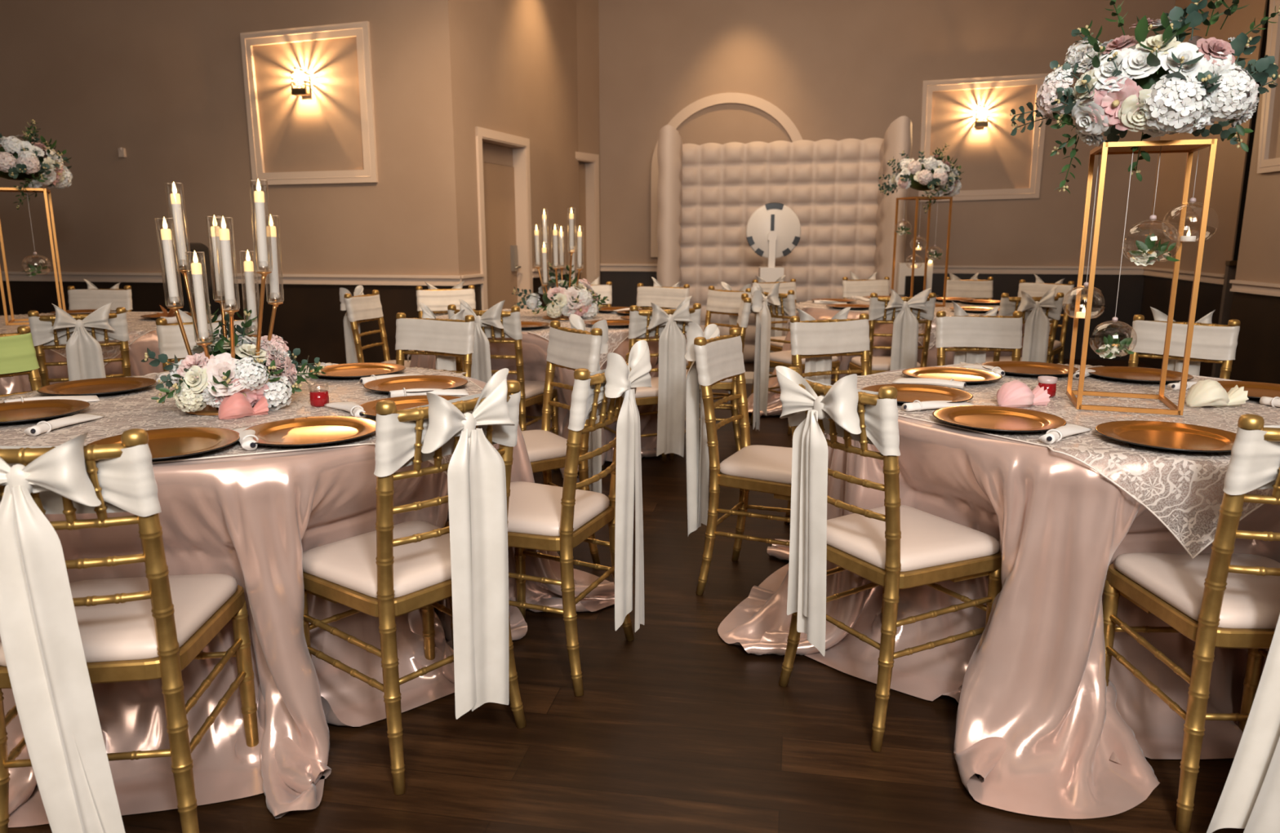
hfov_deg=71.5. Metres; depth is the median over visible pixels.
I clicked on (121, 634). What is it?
seat cushion
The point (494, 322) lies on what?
banquet chair
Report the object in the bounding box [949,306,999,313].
charger plate
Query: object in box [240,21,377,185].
trim
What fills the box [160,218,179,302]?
taper candle
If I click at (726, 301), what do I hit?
banquet chair
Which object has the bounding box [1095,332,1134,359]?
flower sprig
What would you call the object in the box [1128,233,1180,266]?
flower sprig
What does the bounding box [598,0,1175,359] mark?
wall
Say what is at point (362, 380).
rolled napkin
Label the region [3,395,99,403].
rolled napkin
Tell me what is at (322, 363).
rolled napkin
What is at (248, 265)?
taper candle
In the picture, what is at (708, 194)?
booth
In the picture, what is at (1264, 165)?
trim
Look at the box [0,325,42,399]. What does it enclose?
banquet chair
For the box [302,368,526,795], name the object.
banquet chair
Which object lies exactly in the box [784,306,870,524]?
banquet chair
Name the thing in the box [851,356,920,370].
seat cushion
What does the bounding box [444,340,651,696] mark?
banquet chair
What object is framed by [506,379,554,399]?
seat cushion
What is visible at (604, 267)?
trim
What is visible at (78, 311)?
charger plate
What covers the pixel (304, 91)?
wall sconce
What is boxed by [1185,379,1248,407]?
wrapped favor
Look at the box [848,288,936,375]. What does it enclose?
banquet chair
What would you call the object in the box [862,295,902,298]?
charger plate
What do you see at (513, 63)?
wall
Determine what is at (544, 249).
taper candle
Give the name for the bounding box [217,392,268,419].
wrapped favor
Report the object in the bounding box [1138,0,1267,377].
wall
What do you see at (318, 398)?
votive
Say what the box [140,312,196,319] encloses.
charger plate
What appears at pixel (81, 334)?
banquet chair
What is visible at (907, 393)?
charger plate
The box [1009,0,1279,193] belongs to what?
flower arrangement
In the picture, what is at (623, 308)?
rolled napkin
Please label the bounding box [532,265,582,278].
trim
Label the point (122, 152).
wall sensor
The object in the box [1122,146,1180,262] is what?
glass globe
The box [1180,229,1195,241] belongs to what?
tealight
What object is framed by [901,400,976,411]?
rolled napkin
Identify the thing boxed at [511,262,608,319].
flower arrangement
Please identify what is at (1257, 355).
wall
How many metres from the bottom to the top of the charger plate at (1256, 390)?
0.019 m
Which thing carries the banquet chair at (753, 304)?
on the floor
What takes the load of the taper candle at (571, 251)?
on the candelabrum at (562, 317)
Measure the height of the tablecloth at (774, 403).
0.757 m
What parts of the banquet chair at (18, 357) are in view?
rail, rail, rail, sash, leg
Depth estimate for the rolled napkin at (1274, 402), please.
2.60 m
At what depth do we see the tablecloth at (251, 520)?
2.12 m
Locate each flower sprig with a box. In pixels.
[22,262,47,276]
[896,226,910,235]
[928,250,942,261]
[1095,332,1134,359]
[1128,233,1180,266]
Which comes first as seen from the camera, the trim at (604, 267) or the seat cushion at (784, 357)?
the seat cushion at (784, 357)
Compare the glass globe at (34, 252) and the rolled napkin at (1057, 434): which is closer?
the rolled napkin at (1057, 434)
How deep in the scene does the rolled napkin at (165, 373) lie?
3.04 m
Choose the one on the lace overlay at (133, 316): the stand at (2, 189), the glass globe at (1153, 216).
the stand at (2, 189)
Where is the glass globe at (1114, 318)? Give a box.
[1090,152,1134,355]
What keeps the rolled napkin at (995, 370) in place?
on the lace overlay at (1183, 458)
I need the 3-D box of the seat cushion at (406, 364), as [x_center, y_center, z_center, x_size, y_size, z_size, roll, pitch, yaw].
[-1.437,-0.303,5.420,0.379,0.046,0.388,2,12,10]
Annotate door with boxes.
[475,126,533,311]
[575,151,599,307]
[1211,261,1237,378]
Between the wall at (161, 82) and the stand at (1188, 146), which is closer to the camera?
the stand at (1188, 146)
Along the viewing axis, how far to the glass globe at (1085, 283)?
2.62 m
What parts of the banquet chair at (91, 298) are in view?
sash, rail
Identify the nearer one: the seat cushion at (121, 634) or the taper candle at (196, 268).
the seat cushion at (121, 634)
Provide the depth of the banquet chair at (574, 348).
3.44 m
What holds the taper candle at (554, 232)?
on the candelabrum at (562, 317)
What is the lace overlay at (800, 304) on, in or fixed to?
on the tablecloth at (774, 403)
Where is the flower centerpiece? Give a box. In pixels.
[141,302,325,412]
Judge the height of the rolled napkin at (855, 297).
0.032 m
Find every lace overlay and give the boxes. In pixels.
[0,311,214,365]
[0,363,483,475]
[407,307,628,368]
[784,298,999,350]
[824,362,1279,559]
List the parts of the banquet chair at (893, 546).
leg, rail, sash, rail, rail, rail, leg, leg, seat frame, leg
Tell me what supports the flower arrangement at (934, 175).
on the stand at (917, 198)
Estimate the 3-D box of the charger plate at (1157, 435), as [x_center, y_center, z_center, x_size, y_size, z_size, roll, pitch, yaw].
[1.289,0.053,2.157,0.331,0.019,0.331,0,12,0]
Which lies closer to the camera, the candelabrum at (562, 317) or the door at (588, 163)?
the candelabrum at (562, 317)
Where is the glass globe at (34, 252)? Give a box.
[21,195,45,275]
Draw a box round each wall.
[0,0,458,366]
[448,0,580,311]
[576,0,601,307]
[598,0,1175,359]
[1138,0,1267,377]
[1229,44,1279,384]
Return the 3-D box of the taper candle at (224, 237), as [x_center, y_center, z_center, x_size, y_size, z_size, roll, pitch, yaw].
[-1.107,-0.417,2.381,0.026,0.237,0.026,-8,15,-34]
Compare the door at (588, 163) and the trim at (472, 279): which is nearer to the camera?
the trim at (472, 279)
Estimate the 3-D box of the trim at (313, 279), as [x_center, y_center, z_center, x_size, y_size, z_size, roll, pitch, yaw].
[-4.069,-1.167,7.473,5.420,0.080,0.038,2,12,10]
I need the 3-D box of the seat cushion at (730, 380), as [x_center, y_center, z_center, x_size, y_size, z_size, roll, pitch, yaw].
[0.356,-0.249,5.156,0.379,0.046,0.388,1,12,4]
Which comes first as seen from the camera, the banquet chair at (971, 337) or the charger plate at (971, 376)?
the charger plate at (971, 376)
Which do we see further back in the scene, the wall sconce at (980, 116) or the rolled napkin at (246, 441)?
the wall sconce at (980, 116)
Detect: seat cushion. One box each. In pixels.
[0,573,237,666]
[302,520,451,598]
[381,360,410,367]
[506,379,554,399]
[507,481,609,536]
[521,430,567,462]
[635,377,658,398]
[685,369,732,382]
[720,444,792,484]
[769,350,838,364]
[770,336,786,347]
[826,505,999,572]
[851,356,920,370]
[985,355,1022,362]
[1053,340,1061,350]
[1113,552,1279,629]
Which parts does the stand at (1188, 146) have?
frame, plate, frame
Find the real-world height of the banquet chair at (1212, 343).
0.957 m
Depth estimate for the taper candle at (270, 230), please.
2.53 m
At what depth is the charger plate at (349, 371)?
3.24 m
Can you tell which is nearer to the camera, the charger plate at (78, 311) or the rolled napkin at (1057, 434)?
the rolled napkin at (1057, 434)
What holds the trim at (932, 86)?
attached to the wall at (838, 69)
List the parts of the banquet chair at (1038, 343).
leg, sash, rail, leg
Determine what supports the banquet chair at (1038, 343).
on the floor
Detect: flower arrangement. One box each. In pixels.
[0,120,72,209]
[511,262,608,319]
[878,143,964,213]
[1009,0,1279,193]
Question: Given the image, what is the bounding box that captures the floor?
[8,358,1244,832]
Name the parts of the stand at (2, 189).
frame, plate, frame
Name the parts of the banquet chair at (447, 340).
leg, rail, sash, rail, rail, leg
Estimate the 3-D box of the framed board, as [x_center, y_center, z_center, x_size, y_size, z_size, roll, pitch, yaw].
[2.408,-0.853,7.839,0.352,1.040,0.340,0,12,0]
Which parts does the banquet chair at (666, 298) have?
rail, sash, rail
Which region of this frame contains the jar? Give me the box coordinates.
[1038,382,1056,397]
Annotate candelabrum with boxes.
[154,179,283,415]
[532,221,582,319]
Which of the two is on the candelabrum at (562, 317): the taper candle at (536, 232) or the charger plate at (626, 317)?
the taper candle at (536, 232)
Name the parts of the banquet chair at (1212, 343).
leg, rail, sash, rail, leg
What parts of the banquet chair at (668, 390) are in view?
leg, seat frame, rail, rail, leg, sash, rail, rail, leg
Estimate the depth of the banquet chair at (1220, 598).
1.87 m
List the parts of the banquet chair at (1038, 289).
sash, rail, seat frame, leg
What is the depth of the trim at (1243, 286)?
6.06 m
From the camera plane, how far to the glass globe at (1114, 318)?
2.48 m
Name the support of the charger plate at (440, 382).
on the lace overlay at (39, 441)
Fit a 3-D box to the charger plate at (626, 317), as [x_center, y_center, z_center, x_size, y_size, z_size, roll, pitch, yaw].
[0.051,-0.568,5.174,0.331,0.019,0.331,0,12,0]
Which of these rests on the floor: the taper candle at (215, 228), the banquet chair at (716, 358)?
the banquet chair at (716, 358)
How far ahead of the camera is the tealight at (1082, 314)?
2.65 m
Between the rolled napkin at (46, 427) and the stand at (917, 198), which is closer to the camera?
the rolled napkin at (46, 427)
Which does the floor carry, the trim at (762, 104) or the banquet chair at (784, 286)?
the banquet chair at (784, 286)
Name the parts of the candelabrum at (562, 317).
stem, stem, stem, stem, stem, stem, stem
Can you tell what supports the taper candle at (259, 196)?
on the candelabrum at (208, 410)
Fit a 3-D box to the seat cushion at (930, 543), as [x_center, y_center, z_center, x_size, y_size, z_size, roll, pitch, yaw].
[0.703,0.318,2.400,0.379,0.046,0.388,-6,13,-28]
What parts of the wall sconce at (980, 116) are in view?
plate, bulb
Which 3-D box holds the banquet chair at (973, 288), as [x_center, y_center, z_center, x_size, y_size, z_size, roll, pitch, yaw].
[2.660,-0.656,7.105,0.417,0.957,0.548,0,12,0]
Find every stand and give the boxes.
[0,187,66,325]
[890,196,952,306]
[1066,138,1217,415]
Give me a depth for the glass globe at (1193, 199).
2.58 m
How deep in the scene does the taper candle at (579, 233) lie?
5.18 m
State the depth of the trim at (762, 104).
9.22 m
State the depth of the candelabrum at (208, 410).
2.51 m
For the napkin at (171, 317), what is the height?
0.109 m
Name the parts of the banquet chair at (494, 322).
leg, rail, sash, rail, rail, rail, leg, seat frame, leg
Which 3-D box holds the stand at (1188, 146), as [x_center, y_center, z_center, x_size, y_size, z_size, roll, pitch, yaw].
[1.430,-0.400,2.569,0.269,0.739,0.269,4,12,19]
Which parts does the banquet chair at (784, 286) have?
leg, rail, sash, seat frame, rail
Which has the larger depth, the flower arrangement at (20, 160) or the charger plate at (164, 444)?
the flower arrangement at (20, 160)
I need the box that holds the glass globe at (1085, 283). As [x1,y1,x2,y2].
[1062,153,1099,318]
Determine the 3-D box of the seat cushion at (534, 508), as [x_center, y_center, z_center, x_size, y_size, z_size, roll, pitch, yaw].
[-0.316,0.267,2.650,0.379,0.046,0.388,5,13,21]
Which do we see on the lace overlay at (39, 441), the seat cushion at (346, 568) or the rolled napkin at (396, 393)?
the rolled napkin at (396, 393)
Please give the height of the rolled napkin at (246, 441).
0.032 m
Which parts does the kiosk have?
post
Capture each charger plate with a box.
[0,399,90,425]
[36,377,156,396]
[50,309,111,315]
[88,426,239,461]
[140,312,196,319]
[244,416,375,447]
[309,362,405,379]
[360,395,460,417]
[363,375,467,393]
[520,321,550,329]
[584,320,629,328]
[598,306,641,313]
[616,309,652,315]
[620,315,629,319]
[810,298,857,303]
[826,303,869,310]
[861,384,973,404]
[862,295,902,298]
[902,367,1002,384]
[932,405,1066,433]
[935,297,974,302]
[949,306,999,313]
[960,299,1000,305]
[981,361,1079,377]
[1088,366,1193,383]
[1095,420,1235,453]
[1217,381,1279,400]
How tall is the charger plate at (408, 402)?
0.019 m
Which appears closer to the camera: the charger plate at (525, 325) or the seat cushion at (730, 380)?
the charger plate at (525, 325)
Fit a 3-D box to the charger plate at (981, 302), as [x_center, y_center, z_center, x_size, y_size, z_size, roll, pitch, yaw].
[2.481,-0.823,6.413,0.331,0.019,0.331,0,12,0]
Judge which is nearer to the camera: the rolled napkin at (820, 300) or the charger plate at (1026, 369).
the charger plate at (1026, 369)
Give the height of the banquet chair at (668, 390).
0.966 m
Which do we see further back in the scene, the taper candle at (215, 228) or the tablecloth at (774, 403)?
the tablecloth at (774, 403)
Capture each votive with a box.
[308,384,328,407]
[1037,376,1057,397]
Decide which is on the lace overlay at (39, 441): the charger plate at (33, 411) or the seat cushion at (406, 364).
the charger plate at (33, 411)
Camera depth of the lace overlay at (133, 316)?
4.84 m
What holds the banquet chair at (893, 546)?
on the floor
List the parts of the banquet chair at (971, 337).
leg, sash, rail, rail, leg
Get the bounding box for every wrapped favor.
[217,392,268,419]
[996,380,1050,408]
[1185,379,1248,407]
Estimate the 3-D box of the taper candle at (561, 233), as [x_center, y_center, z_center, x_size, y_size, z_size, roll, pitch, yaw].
[-0.476,-1.034,5.384,0.026,0.237,0.026,-1,10,-4]
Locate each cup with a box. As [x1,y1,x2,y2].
[1075,311,1085,318]
[1180,235,1195,241]
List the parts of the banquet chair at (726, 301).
leg, leg, rail, rail, sash, rail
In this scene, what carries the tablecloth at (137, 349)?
on the floor
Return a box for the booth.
[656,115,912,363]
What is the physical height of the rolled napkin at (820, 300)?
0.032 m
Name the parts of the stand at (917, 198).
frame, frame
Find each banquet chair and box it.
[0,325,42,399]
[0,428,258,832]
[27,301,131,386]
[67,279,133,311]
[155,306,257,372]
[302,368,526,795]
[339,285,410,367]
[395,302,475,377]
[415,281,475,318]
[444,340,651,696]
[447,298,558,471]
[521,314,608,564]
[570,276,612,306]
[601,296,701,469]
[636,276,689,414]
[669,286,763,460]
[684,322,792,595]
[686,281,751,437]
[750,282,839,435]
[751,275,796,394]
[775,365,1002,751]
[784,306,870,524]
[842,271,889,298]
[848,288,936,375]
[935,301,1022,366]
[946,272,993,300]
[985,286,1064,363]
[1017,274,1074,364]
[1102,413,1279,832]
[1128,306,1240,379]
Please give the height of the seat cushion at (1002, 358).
0.046 m
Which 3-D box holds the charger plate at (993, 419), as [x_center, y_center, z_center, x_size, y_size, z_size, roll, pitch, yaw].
[0.950,0.011,2.361,0.331,0.019,0.331,0,12,0]
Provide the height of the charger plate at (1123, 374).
0.019 m
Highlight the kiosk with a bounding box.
[744,202,800,383]
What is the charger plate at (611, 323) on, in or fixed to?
on the lace overlay at (523, 314)
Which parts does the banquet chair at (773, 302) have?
leg, rail, sash, rail, rail, rail, leg, seat frame, leg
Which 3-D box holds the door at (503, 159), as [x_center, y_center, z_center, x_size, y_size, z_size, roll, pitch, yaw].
[-1.224,-1.384,7.787,0.166,2.102,0.991,4,12,17]
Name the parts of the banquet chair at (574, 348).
leg, seat frame, rail, rail, rail, rail, sash, leg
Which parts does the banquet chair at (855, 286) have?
rail, sash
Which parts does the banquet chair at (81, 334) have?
leg, rail, sash, rail, rail, rail, leg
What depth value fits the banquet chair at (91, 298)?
5.99 m
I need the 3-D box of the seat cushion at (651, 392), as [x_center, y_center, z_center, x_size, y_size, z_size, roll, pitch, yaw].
[0.029,-0.161,4.728,0.388,0.046,0.379,-5,13,-24]
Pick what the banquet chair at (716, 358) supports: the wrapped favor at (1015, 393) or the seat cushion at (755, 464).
the seat cushion at (755, 464)
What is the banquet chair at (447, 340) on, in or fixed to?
on the floor
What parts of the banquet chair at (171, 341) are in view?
leg, rail, rail, sash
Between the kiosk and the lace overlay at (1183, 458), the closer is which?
the lace overlay at (1183, 458)
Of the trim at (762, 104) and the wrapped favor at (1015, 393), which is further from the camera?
the trim at (762, 104)
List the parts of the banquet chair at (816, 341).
leg, rail, sash, rail, rail, leg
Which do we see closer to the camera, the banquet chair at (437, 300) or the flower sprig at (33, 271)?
the flower sprig at (33, 271)
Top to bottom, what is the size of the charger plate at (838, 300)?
0.019 m
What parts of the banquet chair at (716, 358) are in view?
leg, sash, rail, rail, rail, rail, leg, seat frame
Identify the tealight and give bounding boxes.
[1075,306,1085,318]
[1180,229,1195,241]
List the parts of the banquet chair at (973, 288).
sash, rail, rail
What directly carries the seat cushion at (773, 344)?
on the banquet chair at (784, 286)
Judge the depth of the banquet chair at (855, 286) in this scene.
7.21 m
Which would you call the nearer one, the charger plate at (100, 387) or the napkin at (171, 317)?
the charger plate at (100, 387)
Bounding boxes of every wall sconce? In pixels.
[289,67,311,96]
[973,105,989,127]
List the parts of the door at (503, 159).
transom panel, lock plate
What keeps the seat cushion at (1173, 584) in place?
on the banquet chair at (1220, 598)
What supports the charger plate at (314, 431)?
on the lace overlay at (39, 441)
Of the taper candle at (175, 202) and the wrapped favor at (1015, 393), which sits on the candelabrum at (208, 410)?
the taper candle at (175, 202)
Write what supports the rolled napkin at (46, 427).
on the lace overlay at (39, 441)
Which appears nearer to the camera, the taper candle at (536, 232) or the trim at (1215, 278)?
the taper candle at (536, 232)
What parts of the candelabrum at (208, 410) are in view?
stem, stem, stem, stem, stem, stem, stem, stem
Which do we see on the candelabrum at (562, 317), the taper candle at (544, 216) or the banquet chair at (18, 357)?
the taper candle at (544, 216)
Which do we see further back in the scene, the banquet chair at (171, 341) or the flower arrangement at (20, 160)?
the flower arrangement at (20, 160)
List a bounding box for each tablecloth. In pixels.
[0,312,208,395]
[0,368,614,827]
[409,308,686,483]
[717,364,1279,819]
[746,298,1026,417]
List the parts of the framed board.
white frame, black panel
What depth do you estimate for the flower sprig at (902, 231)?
6.15 m
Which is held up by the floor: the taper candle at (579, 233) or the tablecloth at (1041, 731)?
the tablecloth at (1041, 731)
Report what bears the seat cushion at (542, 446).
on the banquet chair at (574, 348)
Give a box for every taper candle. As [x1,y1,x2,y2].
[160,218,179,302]
[170,182,187,265]
[191,250,208,338]
[210,214,224,296]
[218,216,235,306]
[244,250,257,331]
[253,178,268,267]
[266,214,279,298]
[534,225,540,265]
[542,208,547,248]
[542,242,547,283]
[552,224,558,266]
[559,226,564,266]
[568,208,573,249]
[570,247,574,279]
[577,226,582,266]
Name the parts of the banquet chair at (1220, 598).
leg, seat frame, leg, sash, leg, rail, rail, rail, rail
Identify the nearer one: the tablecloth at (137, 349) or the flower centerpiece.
the flower centerpiece
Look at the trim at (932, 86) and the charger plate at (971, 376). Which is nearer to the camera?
the charger plate at (971, 376)
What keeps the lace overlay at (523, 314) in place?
on the tablecloth at (535, 347)
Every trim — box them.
[1,271,462,286]
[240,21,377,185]
[461,273,484,285]
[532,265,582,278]
[600,263,1143,275]
[650,93,802,257]
[918,73,1048,202]
[1142,266,1224,284]
[1229,280,1279,297]
[1257,0,1279,173]
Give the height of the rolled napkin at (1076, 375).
0.032 m
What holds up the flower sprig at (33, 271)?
in the glass globe at (34, 252)
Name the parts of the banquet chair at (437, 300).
leg, rail, rail, sash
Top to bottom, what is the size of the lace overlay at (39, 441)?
0.229 m
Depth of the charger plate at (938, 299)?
6.72 m
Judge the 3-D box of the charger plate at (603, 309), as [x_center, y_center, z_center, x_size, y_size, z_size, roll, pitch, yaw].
[-0.152,-0.689,5.761,0.331,0.019,0.331,0,12,0]
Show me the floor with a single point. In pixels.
(675, 727)
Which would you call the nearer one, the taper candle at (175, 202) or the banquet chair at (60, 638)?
the banquet chair at (60, 638)
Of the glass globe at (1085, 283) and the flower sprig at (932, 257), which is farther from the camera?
the flower sprig at (932, 257)
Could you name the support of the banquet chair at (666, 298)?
on the floor
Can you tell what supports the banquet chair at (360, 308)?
on the floor
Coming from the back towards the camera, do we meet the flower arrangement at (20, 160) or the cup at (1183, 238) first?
the flower arrangement at (20, 160)
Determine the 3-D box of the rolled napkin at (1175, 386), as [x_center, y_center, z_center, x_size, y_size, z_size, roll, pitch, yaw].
[1.829,-0.104,2.898,0.237,0.032,0.090,-4,12,-19]
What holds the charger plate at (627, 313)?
on the lace overlay at (523, 314)
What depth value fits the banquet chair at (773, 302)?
5.68 m
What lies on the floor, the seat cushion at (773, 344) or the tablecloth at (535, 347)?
the tablecloth at (535, 347)
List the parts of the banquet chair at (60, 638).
leg, rail, sash, rail, rail, rail, seat frame, leg, leg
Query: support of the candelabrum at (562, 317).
on the lace overlay at (523, 314)
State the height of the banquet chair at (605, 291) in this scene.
0.969 m
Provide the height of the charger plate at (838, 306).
0.019 m
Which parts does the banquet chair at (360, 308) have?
leg, sash, rail, rail, rail, rail, leg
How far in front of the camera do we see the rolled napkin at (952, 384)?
2.94 m
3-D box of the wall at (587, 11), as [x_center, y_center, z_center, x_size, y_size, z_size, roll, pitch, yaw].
[-0.780,-2.623,9.098,0.120,4.000,1.150,7,14,31]
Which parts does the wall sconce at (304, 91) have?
crystal rod, bulb, plate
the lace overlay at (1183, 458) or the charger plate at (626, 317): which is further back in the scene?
the charger plate at (626, 317)
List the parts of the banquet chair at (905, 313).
seat frame, leg, rail, rail, rail, sash, rail, leg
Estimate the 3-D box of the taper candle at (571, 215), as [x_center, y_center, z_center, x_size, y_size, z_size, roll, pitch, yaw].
[-0.391,-1.073,5.072,0.026,0.237,0.026,-6,14,-26]
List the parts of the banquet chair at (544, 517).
leg, leg, seat frame, leg, rail, rail, rail, sash, rail, leg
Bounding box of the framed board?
[888,260,941,297]
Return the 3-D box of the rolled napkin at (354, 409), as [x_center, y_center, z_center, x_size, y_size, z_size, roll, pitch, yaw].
[-0.821,-0.027,2.520,0.090,0.032,0.237,-7,14,-32]
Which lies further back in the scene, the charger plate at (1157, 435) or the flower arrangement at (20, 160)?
the flower arrangement at (20, 160)
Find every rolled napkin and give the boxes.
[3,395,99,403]
[24,413,104,435]
[155,371,170,383]
[231,426,258,450]
[297,362,333,378]
[324,401,367,417]
[359,373,424,384]
[388,387,468,397]
[609,308,639,313]
[813,299,846,304]
[851,295,870,301]
[892,377,966,389]
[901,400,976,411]
[961,364,1004,376]
[1039,423,1092,444]
[1072,368,1095,379]
[1167,381,1220,390]
[1259,396,1279,408]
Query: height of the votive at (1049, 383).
0.060 m
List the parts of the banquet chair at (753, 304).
leg, seat frame, leg, leg, sash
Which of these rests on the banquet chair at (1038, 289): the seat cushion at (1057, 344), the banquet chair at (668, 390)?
the seat cushion at (1057, 344)
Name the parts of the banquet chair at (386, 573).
leg, seat frame, leg, rail, rail, leg, sash, rail, rail, leg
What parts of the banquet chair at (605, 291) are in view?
sash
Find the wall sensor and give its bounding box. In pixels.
[118,147,126,157]

